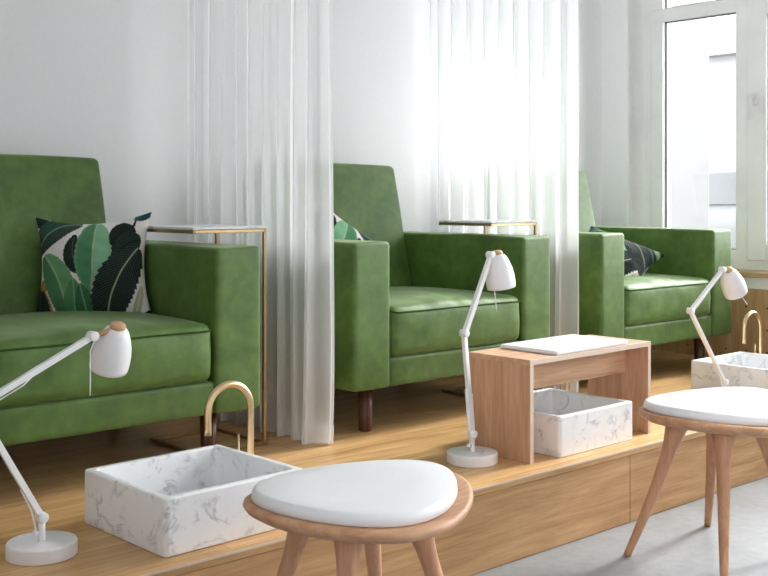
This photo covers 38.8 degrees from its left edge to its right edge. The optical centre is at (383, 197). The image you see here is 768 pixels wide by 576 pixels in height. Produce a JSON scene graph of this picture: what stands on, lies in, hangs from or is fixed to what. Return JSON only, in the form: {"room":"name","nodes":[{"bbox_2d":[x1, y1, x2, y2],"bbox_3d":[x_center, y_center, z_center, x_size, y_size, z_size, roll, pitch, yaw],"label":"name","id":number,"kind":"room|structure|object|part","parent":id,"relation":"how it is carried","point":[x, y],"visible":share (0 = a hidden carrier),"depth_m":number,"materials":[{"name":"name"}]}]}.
{"room":"salon","nodes":[
{"label":"salon","id":0,"kind":"room"},
{"bbox_2d":[0,0,601,241],"bbox_3d":[-1.232,-0.474,3.959,7.050,3.220,0.200,0,0,-42],"label":"wall","id":1,"kind":"structure","parent":0,"point":[105,81],"depth_m":4.15,"materials":[{"name":"white paint"}]},
{"bbox_2d":[470,476,767,575],"bbox_3d":[1.339,1.086,0.979,6.500,0.100,7.670,0,0,-42],"label":"floor","id":2,"kind":"structure","parent":0,"point":[676,541],"depth_m":3.22,"materials":[{"name":"concrete"}]},
{"bbox_2d":[243,460,473,575],"bbox_3d":[-0.050,0.814,2.285,0.510,0.452,0.469,0,0,-37],"label":"stool","id":3,"kind":"object","parent":2,"relation":"on","point":[370,504],"visible":1,"depth_m":2.18,"materials":[{"name":"brown wood"}]},
{"bbox_3d":[-0.220,0.842,2.295,0.182,0.396,0.075,0,0,-5],"label":"leg","id":4,"kind":"part","parent":3,"relation":"part of","materials":[{"name":"brown wood"}]},
{"bbox_3d":[-0.088,0.842,2.120,0.075,0.396,0.182,0,0,22],"label":"leg","id":5,"kind":"part","parent":3,"relation":"part of","materials":[{"name":"brown wood"}]},
{"bbox_2d":[251,460,457,527],"bbox_3d":[-0.059,0.612,2.286,0.456,0.047,0.420,0,0,-37],"label":"cushion","id":6,"kind":"object","parent":3,"relation":"on","point":[377,493],"depth_m":2.19,"materials":[{"name":"white leather"}]},
{"bbox_3d":[-0.050,0.640,2.285,0.510,0.058,0.469,0,0,-37],"label":"seat","id":7,"kind":"part","parent":3,"relation":"part of","materials":[{"name":"white leather"}]},
{"bbox_3d":[-0.012,0.842,2.450,0.075,0.396,0.182,0,0,22],"label":"leg","id":8,"kind":"part","parent":3,"relation":"part of","materials":[{"name":"brown wood"}]},
{"bbox_3d":[0.119,0.842,2.276,0.182,0.396,0.075,0,0,-5],"label":"leg","id":9,"kind":"part","parent":3,"relation":"part of","materials":[{"name":"brown wood"}]},
{"bbox_2d":[0,350,767,575],"bbox_3d":[-0.684,0.917,3.233,6.498,0.235,1.608,0,0,-42],"label":"platform","id":10,"kind":"object","parent":2,"relation":"on","point":[519,510],"visible":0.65,"depth_m":3.30,"materials":[{"name":"brown wood"}]},
{"bbox_2d":[0,321,131,565],"bbox_3d":[-0.741,0.545,2.467,0.388,0.511,0.155,0,0,-42],"label":"desk lamp","id":11,"kind":"object","parent":10,"relation":"on","point":[110,356],"visible":1,"depth_m":2.44,"materials":[{"name":"white metal"}]},
{"bbox_3d":[-0.827,0.428,2.390,0.132,0.075,0.003,0,0,-42],"label":"tension rod","id":12,"kind":"part","parent":11,"relation":"part of","materials":[{"name":"white metal"}]},
{"bbox_3d":[-0.823,0.583,2.395,0.159,0.271,0.013,0,0,-42],"label":"arm","id":13,"kind":"part","parent":11,"relation":"part of","materials":[{"name":"white metal"}]},
{"bbox_3d":[-0.767,0.742,2.444,0.017,0.053,0.017,0,0,-42],"label":"stem","id":14,"kind":"part","parent":11,"relation":"part of","materials":[{"name":"white metal"}]},
{"bbox_3d":[-0.776,0.385,2.435,0.277,0.142,0.013,0,0,-42],"label":"arm","id":15,"kind":"part","parent":11,"relation":"part of","materials":[{"name":"white metal"}]},
{"bbox_3d":[-0.674,0.388,2.514,0.008,0.130,0.029,0,0,14],"label":"pull cord","id":16,"kind":"part","parent":11,"relation":"part of","materials":[{"name":"white ceramic"}]},
{"bbox_3d":[-0.647,0.360,2.584,0.094,0.124,0.106,0,0,-42],"label":"lamp shade","id":17,"kind":"part","parent":11,"relation":"part of","materials":[{"name":"white metal"}]},
{"bbox_2d":[0,154,259,446],"bbox_3d":[-1.032,0.328,3.318,1.019,0.944,0.860,0,0,-42],"label":"armchair","id":18,"kind":"object","parent":10,"relation":"on","point":[201,333],"visible":0.75,"depth_m":3.25,"materials":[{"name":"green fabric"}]},
{"bbox_3d":[-1.225,0.219,3.534,0.688,0.726,0.281,0,0,-42],"label":"backrest","id":19,"kind":"part","parent":18,"relation":"part of","materials":[{"name":"green fabric"}]},
{"bbox_2d":[35,212,151,313],"bbox_3d":[-0.931,0.220,3.491,0.374,0.350,0.162,0,0,-11],"label":"throw pillow","id":20,"kind":"object","parent":18,"relation":"on","point":[86,267],"visible":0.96,"depth_m":3.44,"materials":[{"name":"green fabric"}]},
{"bbox_2d":[0,311,210,407],"bbox_3d":[-0.956,0.448,3.233,0.672,0.196,0.633,0,0,-42],"label":"seat cushion","id":21,"kind":"object","parent":18,"relation":"on","point":[171,352],"depth_m":3.05,"materials":[{"name":"green fabric"}]},
{"bbox_3d":[-0.786,0.594,3.045,0.682,0.099,0.090,0,0,-42],"label":"rail","id":22,"kind":"part","parent":18,"relation":"part of","materials":[{"name":"green fabric"}]},
{"bbox_3d":[-0.703,0.395,3.586,0.172,0.499,0.800,0,0,-42],"label":"armrest","id":23,"kind":"part","parent":18,"relation":"part of","materials":[{"name":"green fabric"}]},
{"bbox_3d":[-0.536,0.721,3.327,0.054,0.158,0.054,0,0,-42],"label":"leg","id":24,"kind":"part","parent":18,"relation":"part of","materials":[{"name":"brown wood"}]},
{"bbox_2d":[85,445,302,557],"bbox_3d":[-0.468,0.734,2.690,0.402,0.132,0.374,0,0,-43],"label":"basin","id":25,"kind":"object","parent":10,"relation":"on","point":[181,502],"visible":0.92,"depth_m":2.57,"materials":[{"name":"white stone"}]},
{"bbox_2d":[147,224,265,450],"bbox_3d":[-0.581,0.445,3.555,0.278,0.708,0.290,0,0,-42],"label":"side table","id":26,"kind":"object","parent":10,"relation":"on","point":[208,228],"visible":0.78,"depth_m":3.53,"materials":[{"name":"gold metal"}]},
{"bbox_3d":[-0.581,0.105,3.555,0.278,0.011,0.290,0,0,-42],"label":"frame","id":27,"kind":"part","parent":26,"relation":"part of","materials":[{"name":"gold metal"}]},
{"bbox_3d":[-0.575,0.793,3.561,0.260,0.011,0.290,0,0,-42],"label":"foot frame","id":28,"kind":"part","parent":26,"relation":"part of","materials":[{"name":"gold metal"}]},
{"bbox_2d":[204,380,253,453],"bbox_3d":[-0.407,0.643,2.901,0.163,0.314,0.038,0,0,-42],"label":"tap","id":29,"kind":"object","parent":10,"relation":"on","point":[227,384],"visible":0.69,"depth_m":2.91,"materials":[{"name":"gold metal"}]},
{"bbox_3d":[-0.390,0.716,2.922,0.006,0.168,0.006,0,0,-42],"label":"lever","id":30,"kind":"part","parent":29,"relation":"part of","materials":[{"name":"gold metal"}]},
{"bbox_3d":[-1.408,0.928,1.526,3.140,0.214,0.020,0,0,-42],"label":"panel","id":31,"kind":"part","parent":10,"relation":"part of","materials":[{"name":"brown wood"}]},
{"bbox_3d":[-0.148,0.802,2.635,6.498,0.005,0.002,0,0,-42],"label":"edge trim","id":32,"kind":"part","parent":10,"relation":"part of","materials":[{"name":"brown wood"}]},
{"bbox_2d":[333,163,549,431],"bbox_3d":[-0.002,0.328,4.241,1.019,0.944,0.860,0,0,-42],"label":"armchair","id":33,"kind":"object","parent":10,"relation":"on","point":[401,309],"visible":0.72,"depth_m":4.03,"materials":[{"name":"green fabric"}]},
{"bbox_2d":[333,213,389,246],"bbox_3d":[-0.192,0.214,4.190,0.497,0.473,0.170,0,0,-19],"label":"throw pillow","id":34,"kind":"object","parent":33,"relation":"on","point":[342,230],"visible":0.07,"depth_m":4.19,"materials":[{"name":"green fabric"}]},
{"bbox_3d":[-0.305,0.395,3.944,0.172,0.498,0.800,0,0,-42],"label":"armrest","id":35,"kind":"part","parent":33,"relation":"part of","materials":[{"name":"green fabric"}]},
{"bbox_3d":[-0.065,0.721,3.749,0.054,0.158,0.054,0,0,-42],"label":"leg","id":36,"kind":"part","parent":33,"relation":"part of","materials":[{"name":"brown wood"}]},
{"bbox_3d":[-0.195,0.219,4.456,0.688,0.726,0.281,0,0,-42],"label":"backrest","id":37,"kind":"part","parent":33,"relation":"part of","materials":[{"name":"green fabric"}]},
{"bbox_2d":[389,286,518,356],"bbox_3d":[0.074,0.448,4.156,0.672,0.196,0.633,0,0,-42],"label":"seat cushion","id":38,"kind":"object","parent":33,"relation":"on","point":[425,321],"depth_m":3.91,"materials":[{"name":"green fabric"}]},
{"bbox_3d":[0.243,0.594,3.967,0.682,0.099,0.090,0,0,-42],"label":"rail","id":39,"kind":"part","parent":33,"relation":"part of","materials":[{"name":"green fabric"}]},
{"bbox_3d":[0.326,0.395,4.509,0.172,0.499,0.800,0,0,-42],"label":"armrest","id":40,"kind":"part","parent":33,"relation":"part of","materials":[{"name":"green fabric"}]},
{"bbox_3d":[0.271,0.928,3.030,1.362,0.214,0.020,0,0,-42],"label":"panel","id":41,"kind":"part","parent":10,"relation":"part of","materials":[{"name":"brown wood"}]},
{"bbox_2d":[447,250,515,467],"bbox_3d":[0.318,0.482,3.357,0.299,0.636,0.166,0,0,-42],"label":"desk lamp","id":42,"kind":"object","parent":10,"relation":"on","point":[498,273],"visible":1,"depth_m":3.34,"materials":[{"name":"white metal"}]},
{"bbox_3d":[0.257,0.565,3.327,0.016,0.302,0.064,0,0,-26],"label":"arm","id":43,"kind":"part","parent":42,"relation":"part of","materials":[{"name":"white metal"}]},
{"bbox_3d":[0.268,0.742,3.304,0.017,0.053,0.017,0,0,-42],"label":"stem","id":44,"kind":"part","parent":42,"relation":"part of","materials":[{"name":"white metal"}]},
{"bbox_3d":[0.292,0.297,3.386,0.131,0.242,0.013,0,0,-42],"label":"arm","id":45,"kind":"part","parent":42,"relation":"part of","materials":[{"name":"white metal"}]},
{"bbox_3d":[0.369,0.234,3.451,0.097,0.118,0.093,0,0,-42],"label":"lamp shade","id":46,"kind":"part","parent":42,"relation":"part of","materials":[{"name":"white metal"}]},
{"bbox_2d":[439,219,536,395],"bbox_3d":[0.425,0.445,4.457,0.278,0.708,0.290,0,0,-42],"label":"side table","id":47,"kind":"object","parent":10,"relation":"on","point":[471,222],"visible":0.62,"depth_m":4.39,"materials":[{"name":"gold metal"}]},
{"bbox_3d":[0.431,0.793,4.463,0.260,0.011,0.290,0,0,-42],"label":"foot frame","id":48,"kind":"part","parent":47,"relation":"part of","materials":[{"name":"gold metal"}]},
{"bbox_3d":[0.425,0.105,4.457,0.278,0.011,0.290,0,0,-42],"label":"frame","id":49,"kind":"part","parent":47,"relation":"part of","materials":[{"name":"gold metal"}]},
{"bbox_2d":[469,335,650,463],"bbox_3d":[0.588,0.644,3.586,0.640,0.312,0.252,0,0,-43],"label":"wooden bench","id":50,"kind":"object","parent":10,"relation":"on","point":[504,382],"visible":0.69,"depth_m":3.43,"materials":[{"name":"brown wood"}]},
{"bbox_3d":[0.359,0.652,3.374,0.016,0.296,0.250,0,0,-43],"label":"panel","id":51,"kind":"part","parent":50,"relation":"part of","materials":[{"name":"brown wood"}]},
{"bbox_2d":[500,334,627,354],"bbox_3d":[0.595,0.479,3.585,0.385,0.017,0.232,0,0,-43],"label":"seat pad","id":52,"kind":"object","parent":50,"relation":"on","point":[572,343],"visible":1,"depth_m":3.53,"materials":[{"name":"white fabric"}]},
{"bbox_3d":[0.817,0.652,3.799,0.016,0.296,0.250,0,0,-43],"label":"panel","id":53,"kind":"part","parent":50,"relation":"part of","materials":[{"name":"brown wood"}]},
{"bbox_2d":[560,382,570,390],"bbox_3d":[0.607,0.643,3.829,0.163,0.314,0.038,0,0,-42],"label":"tap","id":54,"kind":"object","parent":10,"relation":"on","point":[567,385],"visible":0.05,"depth_m":3.86,"materials":[{"name":"gold metal"}]},
{"bbox_3d":[0.603,0.641,3.825,0.154,0.310,0.019,0,0,-42],"label":"spout","id":55,"kind":"part","parent":54,"relation":"part of","materials":[{"name":"gold metal"}]},
{"bbox_2d":[534,388,631,457],"bbox_3d":[0.563,0.737,3.611,0.391,0.127,0.355,0,0,-43],"label":"basin","id":56,"kind":"object","parent":10,"relation":"on","point":[566,423],"visible":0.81,"depth_m":3.49,"materials":[{"name":"white stone"}]},
{"bbox_2d":[579,171,730,359],"bbox_3d":[0.991,0.328,5.131,1.019,0.944,0.860,0,0,-42],"label":"armchair","id":57,"kind":"object","parent":10,"relation":"on","point":[651,306],"visible":0.52,"depth_m":4.85,"materials":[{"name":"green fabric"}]},
{"bbox_3d":[0.798,0.219,5.347,0.688,0.726,0.281,0,0,-42],"label":"backrest","id":58,"kind":"part","parent":57,"relation":"part of","materials":[{"name":"green fabric"}]},
{"bbox_3d":[0.689,0.395,4.834,0.172,0.498,0.800,0,0,-42],"label":"armrest","id":59,"kind":"part","parent":57,"relation":"part of","materials":[{"name":"green fabric"}]},
{"bbox_2d":[589,226,664,275],"bbox_3d":[1.066,0.276,5.085,0.416,0.282,0.297,0,0,29],"label":"throw pillow","id":60,"kind":"object","parent":57,"relation":"on","point":[638,259],"visible":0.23,"depth_m":5.02,"materials":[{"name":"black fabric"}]},
{"bbox_3d":[1.319,0.395,5.399,0.172,0.499,0.800,0,0,-42],"label":"armrest","id":61,"kind":"part","parent":57,"relation":"part of","materials":[{"name":"green fabric"}]},
{"bbox_2d":[624,273,710,325],"bbox_3d":[1.067,0.448,5.047,0.672,0.196,0.633,0,0,-42],"label":"seat cushion","id":62,"kind":"object","parent":57,"relation":"on","point":[650,299],"depth_m":4.80,"materials":[{"name":"green fabric"}]},
{"bbox_3d":[1.236,0.594,4.858,0.682,0.099,0.090,0,0,-42],"label":"rail","id":63,"kind":"part","parent":57,"relation":"part of","materials":[{"name":"green fabric"}]},
{"bbox_3d":[1.487,0.721,5.140,0.054,0.158,0.054,0,0,-42],"label":"leg","id":64,"kind":"part","parent":57,"relation":"part of","materials":[{"name":"brown wood"}]},
{"bbox_3d":[1.521,0.928,4.151,1.990,0.214,0.020,0,0,-42],"label":"panel","id":65,"kind":"part","parent":10,"relation":"part of","materials":[{"name":"brown wood"}]},
{"bbox_2d":[686,266,747,386],"bbox_3d":[1.299,0.534,4.213,0.402,0.533,0.155,0,0,-42],"label":"desk lamp","id":66,"kind":"object","parent":10,"relation":"on","point":[733,285],"visible":0.77,"depth_m":4.23,"materials":[{"name":"white metal"}]},
{"bbox_3d":[1.235,0.351,4.167,0.229,0.156,0.013,0,0,-42],"label":"arm","id":67,"kind":"part","parent":66,"relation":"part of","materials":[{"name":"white metal"}]},
{"bbox_3d":[1.237,0.570,4.165,0.233,0.299,0.013,0,0,-39],"label":"arm","id":68,"kind":"part","parent":66,"relation":"part of","materials":[{"name":"white metal"}]},
{"bbox_3d":[1.374,0.337,4.285,0.115,0.126,0.093,0,0,-42],"label":"lamp shade","id":69,"kind":"part","parent":66,"relation":"part of","materials":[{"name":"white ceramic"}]},
{"bbox_2d":[691,352,767,389],"bbox_3d":[1.524,0.733,4.472,0.390,0.134,0.365,0,0,-42],"label":"basin","id":70,"kind":"object","parent":10,"relation":"on","point":[742,369],"visible":0.82,"depth_m":4.42,"materials":[{"name":"white stone"}]},
{"bbox_2d":[741,311,761,353],"bbox_3d":[1.590,0.643,4.702,0.163,0.314,0.038,0,0,-42],"label":"tap","id":71,"kind":"object","parent":10,"relation":"on","point":[746,317],"visible":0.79,"depth_m":4.71,"materials":[{"name":"gold metal"}]},
{"bbox_2d":[623,387,767,575],"bbox_3d":[0.975,0.808,3.149,0.530,0.466,0.469,0,0,-42],"label":"stool","id":72,"kind":"object","parent":2,"relation":"on","point":[724,414],"visible":1,"depth_m":3.05,"materials":[{"name":"brown wood"}]},
{"bbox_3d":[0.792,0.836,3.142,0.192,0.409,0.075,0,0,-10],"label":"leg","id":73,"kind":"part","parent":72,"relation":"part of","materials":[{"name":"brown wood"}]},
{"bbox_3d":[0.975,0.627,3.149,0.530,0.058,0.469,0,0,-42],"label":"seat","id":74,"kind":"part","parent":72,"relation":"part of","materials":[{"name":"brown wood"}]},
{"bbox_2d":[643,387,767,425],"bbox_3d":[0.967,0.599,3.150,0.475,0.047,0.420,0,0,-42],"label":"cushion","id":75,"kind":"object","parent":72,"relation":"on","point":[717,406],"depth_m":3.05,"materials":[{"name":"white leather"}]},
{"bbox_3d":[0.995,0.835,3.350,0.075,0.411,0.206,0,0,0],"label":"leg","id":76,"kind":"part","parent":72,"relation":"part of","materials":[{"name":"brown wood"}]},
{"bbox_3d":[0.919,0.835,2.960,0.075,0.411,0.204,0,0,19],"label":"leg","id":77,"kind":"part","parent":72,"relation":"part of","materials":[{"name":"brown wood"}]},
{"bbox_3d":[1.144,0.836,3.154,0.182,0.409,0.075,0,0,5],"label":"leg","id":78,"kind":"part","parent":72,"relation":"part of","materials":[{"name":"brown wood"}]},
{"bbox_2d":[602,0,767,289],"bbox_3d":[3.889,-0.474,3.265,0.350,3.220,7.670,0,0,-42],"label":"wall","id":79,"kind":"structure","parent":0,"point":[614,12],"depth_m":5.94,"materials":[{"name":"white paint"}]},
{"bbox_2d":[627,0,767,277],"bbox_3d":[2.164,-0.679,5.066,0.255,2.130,2.355,0,0,-42],"label":"window","id":80,"kind":"structure","parent":79,"relation":"in","point":[649,22],"depth_m":5.88,"materials":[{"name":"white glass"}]},
{"bbox_3d":[2.142,0.374,5.045,0.195,0.024,2.353,0,0,-42],"label":"sill","id":81,"kind":"part","parent":80,"relation":"part of","materials":[{"name":"brown wood"}]},
{"bbox_3d":[1.842,-0.462,5.451,0.052,0.135,0.028,0,0,-42],"label":"handle","id":82,"kind":"part","parent":80,"relation":"part of","materials":[{"name":"white paint"}]},
{"bbox_3d":[2.414,-0.690,4.900,0.064,2.008,1.675,0,0,-42],"label":"casement sash","id":83,"kind":"part","parent":80,"relation":"part of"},
{"bbox_2d":[651,288,767,356],"bbox_3d":[1.718,0.622,5.409,0.020,0.356,1.578,0,0,-42],"label":"wall panel","id":84,"kind":"object","parent":79,"relation":"attached to","point":[756,300],"depth_m":5.36,"materials":[{"name":"brown wood"}]},
{"label":"outside","id":85,"kind":"structure","parent":0,"visible":0},
{"bbox_3d":[16.847,1.186,15.102,34.750,0.300,50.000,0,0,-42],"label":"ground","id":86,"kind":"structure","parent":85,"visible":0},
{"bbox_2d":[671,0,708,228],"bbox_3d":[0.915,-2.114,10.078,4.000,6.900,3.060,0,0,17],"label":"building","id":87,"kind":"structure","parent":86,"relation":"on","point":[689,39],"depth_m":8.14,"materials":[{"name":"white"}]},
{"bbox_2d":[709,0,735,167],"bbox_3d":[9.277,-3.314,29.802,6.400,9.300,24.000,0,0,-42],"label":"building","id":88,"kind":"structure","parent":86,"relation":"on","point":[722,29],"depth_m":26.67,"materials":[{"name":"white concrete"}]},
{"bbox_2d":[709,166,735,248],"bbox_3d":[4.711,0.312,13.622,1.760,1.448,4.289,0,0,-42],"label":"building","id":89,"kind":"structure","parent":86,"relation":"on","point":[722,180],"depth_m":13.06,"materials":[{"name":"grey paint"}]},
{"bbox_3d":[1.339,-2.024,0.978,6.500,0.120,7.670,0,0,-42],"label":"ceiling","id":90,"kind":"structure","parent":0,"visible":0},
{"bbox_2d":[187,0,333,444],"bbox_3d":[-0.464,-0.584,3.811,0.092,2.759,0.823,0,0,-42],"label":"sheer curtain","id":91,"kind":"object","parent":90,"relation":"hanging from","point":[260,72],"visible":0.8,"depth_m":3.66,"materials":[{"name":"white fabric"}]},
{"bbox_2d":[427,0,578,391],"bbox_3d":[0.488,-0.584,4.739,0.084,2.759,0.862,0,0,-42],"label":"sheer curtain","id":92,"kind":"object","parent":90,"relation":"hanging from","point":[503,74],"visible":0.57,"depth_m":4.66,"materials":[{"name":"white fabric"}]}
]}

